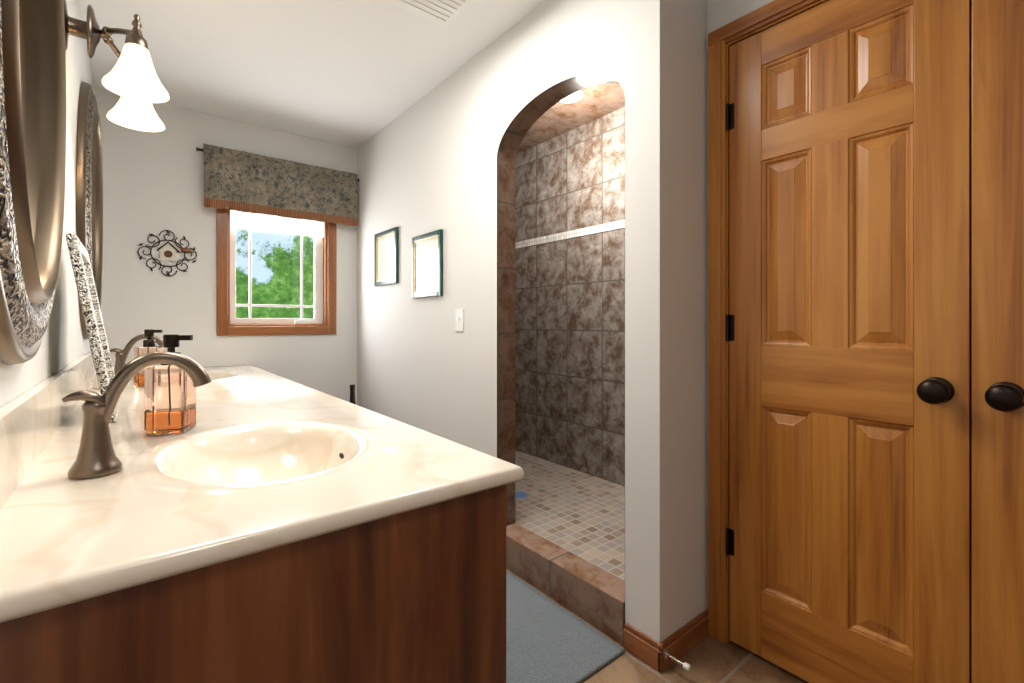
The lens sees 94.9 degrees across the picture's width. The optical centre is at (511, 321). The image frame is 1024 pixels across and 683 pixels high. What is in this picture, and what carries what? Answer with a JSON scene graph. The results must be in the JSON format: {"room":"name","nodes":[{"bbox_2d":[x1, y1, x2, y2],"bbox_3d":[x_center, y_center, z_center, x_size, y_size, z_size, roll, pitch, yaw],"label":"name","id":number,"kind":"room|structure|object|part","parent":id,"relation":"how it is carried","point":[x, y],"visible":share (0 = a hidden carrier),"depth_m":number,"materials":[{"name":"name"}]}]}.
{"room":"bathroom","nodes":[
{"label":"bathroom","id":0,"kind":"room"},
{"bbox_2d":[0,0,93,407],"bbox_3d":[-0.864,-0.100,0.704,0.110,2.400,5.000,0,0,-39],"label":"wall","id":1,"kind":"structure","parent":0,"point":[64,343],"depth_m":1.38,"materials":[{"name":"white paint"}]},
{"bbox_2d":[0,0,65,364],"bbox_3d":[-0.894,-0.490,0.872,0.049,1.136,0.826,0,0,-39],"label":"mirror","id":2,"kind":"object","parent":1,"relation":"attached to","point":[32,115],"visible":1,"depth_m":0.91,"materials":[{"name":"brown mirror"}]},
{"label":"glass","id":3,"kind":"part","parent":2,"relation":"part of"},
{"bbox_2d":[0,351,94,510],"bbox_3d":[-1.436,0.213,1.526,0.020,0.137,2.778,0,0,-39],"label":"backsplash","id":4,"kind":"structure","parent":1,"relation":"attached to","point":[28,422],"depth_m":0.94,"materials":[{"name":"beige stone"}]},
{"bbox_2d":[76,82,102,338],"bbox_3d":[-1.900,-0.490,2.130,0.049,1.136,0.826,0,0,-39],"label":"mirror","id":5,"kind":"object","parent":1,"relation":"attached to","point":[89,196],"visible":0.79,"depth_m":1.91,"materials":[{"name":"brown mirror"}]},
{"bbox_2d":[64,0,169,131],"bbox_3d":[-1.299,-0.865,1.548,0.264,0.292,0.466,0,0,-39],"label":"light","id":6,"kind":"object","parent":1,"relation":"attached to","point":[131,79],"visible":1,"depth_m":1.48,"materials":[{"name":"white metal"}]},
{"bbox_3d":[-1.260,-0.787,1.579,0.166,0.136,0.466,0,0,-39],"label":"lamp shade","id":7,"kind":"part","parent":6,"relation":"part of","materials":[{"name":"white glass"}]},
{"bbox_2d":[94,87,356,404],"bbox_3d":[-1.314,-0.100,3.476,2.650,2.400,0.110,0,0,-39],"label":"wall","id":8,"kind":"structure","parent":0,"point":[153,183],"depth_m":2.87,"materials":[{"name":"white paint"}]},
{"bbox_2d":[137,230,196,276],"bbox_3d":[-2.050,-0.410,2.803,0.288,0.278,0.027,0,0,-39],"label":"wall decoration","id":9,"kind":"object","parent":8,"relation":"attached to","point":[168,252],"visible":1,"depth_m":2.80,"materials":[{"name":"black metal"}]},
{"bbox_2d":[216,208,335,335],"bbox_3d":[-1.593,-0.399,3.219,0.742,0.973,0.093,0,0,-39],"label":"window unit","id":10,"kind":"structure","parent":8,"relation":"in","point":[228,322],"depth_m":3.18,"materials":[{"name":"brown wood"}]},
{"label":"glass","id":11,"kind":"part","parent":10,"relation":"part of","materials":[{"name":"clear glass"}]},
{"bbox_2d":[196,144,358,225],"bbox_3d":[-1.526,-0.892,3.170,1.007,0.390,0.103,0,0,-39],"label":"valance","id":12,"kind":"object","parent":8,"relation":"attached to","point":[241,181],"visible":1,"depth_m":3.11,"materials":[{"name":"grey fabric"}]},
{"bbox_3d":[-1.537,-1.045,3.184,1.007,0.050,0.066,0,0,-39],"label":"rod","id":13,"kind":"part","parent":12,"relation":"part of","materials":[{"name":"black metal"}]},
{"bbox_2d":[79,0,545,148],"bbox_3d":[0.166,-1.350,1.529,2.770,0.100,5.020,0,0,-39],"label":"ceiling","id":14,"kind":"structure","parent":0,"point":[356,74],"depth_m":2.28,"materials":[{"name":"white paint"}]},
{"bbox_2d":[384,0,475,27],"bbox_3d":[-0.311,-1.284,1.813,0.320,0.032,0.320,0,0,-39],"label":"air vent","id":15,"kind":"object","parent":14,"relation":"attached to","point":[445,13],"visible":1,"depth_m":1.90,"materials":[{"name":"white plastic"}]},
{"bbox_2d":[357,0,624,525],"bbox_3d":[-0.347,-0.100,2.594,0.110,2.400,2.475,0,0,-39],"label":"wall","id":16,"kind":"structure","parent":0,"point":[443,154],"depth_m":2.36,"materials":[{"name":"white paint"}]},
{"bbox_2d":[374,227,398,285],"bbox_3d":[-0.830,-0.422,3.095,0.018,0.355,0.350,0,0,-39],"label":"picture","id":17,"kind":"object","parent":16,"relation":"attached to","point":[386,257],"visible":1,"depth_m":3.08,"materials":[{"name":"teal"}]},
{"bbox_2d":[377,232,395,281],"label":"print","id":18,"kind":"object","parent":17,"relation":"attached to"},
{"bbox_2d":[412,229,442,297],"bbox_3d":[-0.483,-0.320,2.661,0.018,0.360,0.340,0,0,-39],"label":"picture","id":19,"kind":"object","parent":16,"relation":"attached to","point":[427,264],"visible":1,"depth_m":2.65,"materials":[{"name":"teal"}]},
{"bbox_2d":[415,236,438,292],"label":"print","id":20,"kind":"object","parent":19,"relation":"attached to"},
{"bbox_2d":[456,309,463,330],"bbox_3d":[-0.271,-0.010,2.401,0.012,0.114,0.070,0,0,-39],"label":"light switch","id":21,"kind":"object","parent":16,"relation":"attached to","point":[459,319],"visible":1,"depth_m":2.39,"materials":[{"name":"white plastic"}]},
{"bbox_2d":[623,623,662,671],"bbox_3d":[0.425,1.058,1.530,0.014,0.085,0.147,0,0,-39],"label":"baseboard","id":22,"kind":"structure","parent":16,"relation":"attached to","point":[640,645],"depth_m":1.52,"materials":[{"name":"brown wood"}]},
{"bbox_2d":[515,111,614,482],"bbox_3d":[0.395,-0.100,3.188,0.100,2.400,2.475,0,0,-39],"label":"wall","id":23,"kind":"structure","parent":0,"point":[569,352],"depth_m":3.14,"materials":[{"name":"tile"}]},
{"bbox_2d":[515,219,624,248],"bbox_3d":[0.386,-0.580,3.116,0.004,0.050,2.369,0,0,-39],"label":"band","id":24,"kind":"object","parent":23,"relation":"attached to","point":[610,226],"visible":0.29,"depth_m":3.09,"materials":[{"name":"tile"}]},
{"bbox_2d":[517,83,624,153],"bbox_3d":[0.057,-1.284,2.854,0.845,0.029,2.375,0,0,-39],"label":"ceiling","id":25,"kind":"structure","parent":0,"point":[590,105],"depth_m":2.85,"materials":[{"name":"tile"}]},
{"bbox_2d":[560,91,582,102],"bbox_3d":[0.322,-1.268,2.639,0.156,0.004,0.156,0,0,-39],"label":"recessed light","id":26,"kind":"object","parent":25,"relation":"attached to","point":[576,96],"visible":0.44,"depth_m":2.67,"materials":[{"name":"white"}]},
{"bbox_2d":[615,107,624,485],"bbox_3d":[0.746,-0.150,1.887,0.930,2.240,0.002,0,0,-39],"label":"wall","id":27,"kind":"structure","parent":0,"point":[620,113],"depth_m":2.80,"materials":[{"name":"tile"}]},
{"bbox_2d":[506,568,808,682],"bbox_3d":[0.166,1.150,1.529,2.770,0.100,5.020,0,0,-39],"label":"floor","id":28,"kind":"structure","parent":0,"point":[708,659],"depth_m":1.49,"materials":[{"name":"tile"}]},
{"bbox_2d":[0,487,505,682],"bbox_3d":[-1.153,0.706,1.765,0.758,0.789,2.757,0,0,-39],"label":"bathroom vanity","id":29,"kind":"object","parent":28,"relation":"on","point":[421,598],"depth_m":0.70,"materials":[{"name":"brown wood"}]},
{"bbox_2d":[0,365,523,630],"bbox_3d":[-1.144,0.296,1.760,0.768,0.030,2.778,0,0,-39],"label":"countertop","id":30,"kind":"structure","parent":29,"relation":"on","point":[270,463],"depth_m":0.79,"materials":[{"name":"beige stone"}]},
{"bbox_2d":[65,233,120,422],"bbox_3d":[-1.260,0.021,1.425,0.022,0.520,0.400,-12,7,-38],"label":"frame","id":31,"kind":"object","parent":30,"relation":"on","point":[90,307],"visible":0.77,"depth_m":1.28,"materials":[{"name":"silver metal"}]},
{"bbox_2d":[94,371,98,388],"bbox_3d":[-1.719,0.241,1.980,0.066,0.076,0.066,0,0,-39],"label":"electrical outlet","id":32,"kind":"object","parent":30,"relation":"on","point":[96,385],"visible":0.19,"depth_m":1.95,"materials":[{"name":"beige plastic"}]},
{"bbox_2d":[62,351,211,478],"bbox_3d":[-0.717,0.168,0.912,0.227,0.221,0.077,0,0,-39],"label":"faucet","id":33,"kind":"object","parent":30,"relation":"on","point":[96,457],"visible":1,"depth_m":0.86,"materials":[{"name":"brown metal"}]},
{"bbox_2d":[110,334,164,374],"bbox_3d":[-1.810,0.168,2.279,0.227,0.221,0.077,0,0,-39],"label":"faucet","id":34,"kind":"object","parent":30,"relation":"on","point":[121,357],"visible":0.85,"depth_m":2.24,"materials":[{"name":"brown metal"}]},
{"bbox_2d":[134,329,163,387],"bbox_3d":[-1.575,0.155,2.043,0.089,0.247,0.086,0,0,-19],"label":"soap dispenser","id":35,"kind":"object","parent":30,"relation":"on","point":[148,346],"visible":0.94,"depth_m":2.01,"materials":[{"name":"orange"}]},
{"bbox_2d":[144,334,195,435],"bbox_3d":[-0.865,0.155,1.196,0.089,0.247,0.086,0,0,-14],"label":"soap dispenser","id":36,"kind":"object","parent":30,"relation":"on","point":[169,399],"visible":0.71,"depth_m":1.16,"materials":[{"name":"orange"}]},
{"bbox_2d":[349,384,355,404],"bbox_3d":[-1.128,0.772,3.323,0.136,0.655,0.136,0,0,-39],"label":"vase","id":37,"kind":"object","parent":28,"relation":"on","point":[352,393],"visible":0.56,"depth_m":3.31,"materials":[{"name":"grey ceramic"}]},
{"bbox_2d":[506,523,624,645],"bbox_3d":[0.197,1.025,1.909,0.115,0.150,0.723,0,0,-39],"label":"shower curb","id":38,"kind":"object","parent":28,"relation":"on","point":[589,592],"visible":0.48,"depth_m":1.81,"materials":[{"name":"tile"}]},
{"bbox_2d":[506,570,624,682],"bbox_3d":[-0.073,1.093,1.725,0.502,0.014,0.815,0,0,-39],"label":"bath mat","id":39,"kind":"object","parent":28,"relation":"on","point":[548,640],"visible":0.31,"depth_m":1.59,"materials":[{"name":"grey fabric"}]},
{"bbox_2d":[509,450,624,580],"bbox_3d":[0.057,1.035,2.854,0.845,0.130,2.375,0,0,-39],"label":"floor","id":40,"kind":"structure","parent":28,"relation":"on","point":[579,513],"depth_m":2.42,"materials":[{"name":"tile"}]},
{"bbox_2d":[515,492,528,497],"bbox_3d":[0.044,0.969,2.635,0.100,0.002,0.100,0,0,-39],"label":"shower drain","id":41,"kind":"object","parent":40,"relation":"attached to","point":[521,495],"visible":0.69,"depth_m":2.62,"materials":[{"name":"blue"}]},
{"bbox_2d":[625,0,706,642],"bbox_3d":[0.884,-0.100,1.908,1.175,2.400,0.135,0,0,-39],"label":"wall","id":42,"kind":"structure","parent":0,"point":[665,319],"depth_m":1.55,"materials":[{"name":"white paint"}]},
{"bbox_2d":[658,609,707,672],"bbox_3d":[0.579,1.058,1.568,0.301,0.085,0.014,0,0,-39],"label":"baseboard","id":43,"kind":"structure","parent":42,"relation":"attached to","point":[683,640],"depth_m":1.56,"materials":[{"name":"brown wood"}]},
{"bbox_2d":[664,649,690,670],"bbox_3d":[0.513,1.050,1.455,0.028,0.028,0.080,0,0,-39],"label":"doorstop","id":44,"kind":"object","parent":43,"relation":"attached to","point":[686,666],"visible":1,"depth_m":1.45,"materials":[{"name":"silver metal"}]},
{"bbox_2d":[707,0,773,608],"bbox_3d":[1.413,-0.100,0.855,0.110,2.400,2.170,0,0,-39],"label":"wall","id":45,"kind":"structure","parent":0,"point":[720,13],"depth_m":1.64,"materials":[{"name":"white paint"}]},
{"bbox_2d":[708,0,828,642],"bbox_3d":[1.149,0.044,1.170,0.129,2.111,1.324,0,0,-39],"label":"door frame","id":46,"kind":"structure","parent":45,"relation":"attached to","point":[720,38],"depth_m":1.61,"materials":[{"name":"brown wood"}]},
{"bbox_2d":[726,0,971,682],"bbox_3d":[0.913,0.073,1.368,0.104,2.030,0.600,0,0,-39],"label":"closet door","id":47,"kind":"structure","parent":45,"relation":"in","point":[849,541],"depth_m":1.33,"materials":[{"name":"brown wood"}]},
{"bbox_3d":[0.742,0.025,1.599,0.013,1.540,0.025,0,0,-39],"label":"hinge knob","id":48,"kind":"part","parent":47,"relation":"part of","materials":[{"name":"black metal"}]},
{"bbox_3d":[0.933,0.021,1.380,0.013,1.707,0.383,0,0,-39],"label":"panel","id":49,"kind":"part","parent":47,"relation":"part of","materials":[{"name":"brown wood"}]},
{"bbox_3d":[1.050,0.172,1.168,0.069,0.066,0.066,0,0,-39],"label":"knob","id":50,"kind":"part","parent":47,"relation":"part of","materials":[{"name":"black metal"}]},
{"bbox_2d":[972,0,1023,682],"bbox_3d":[1.288,0.073,0.899,0.104,2.030,0.593,0,0,-39],"label":"closet door","id":51,"kind":"structure","parent":45,"relation":"in","point":[997,341],"depth_m":1.10,"materials":[{"name":"brown wood"}]},
{"bbox_3d":[1.125,0.172,1.074,0.069,0.066,0.066,0,0,-39],"label":"knob","id":52,"kind":"part","parent":51,"relation":"part of","materials":[{"name":"black metal"}]},
{"label":"outside","id":53,"kind":"structure","parent":0,"visible":0},
{"bbox_2d":[236,228,313,317],"bbox_3d":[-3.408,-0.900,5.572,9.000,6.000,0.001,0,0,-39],"label":"trees","id":54,"kind":"object","parent":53,"point":[279,281],"depth_m":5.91,"materials":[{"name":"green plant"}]}
]}

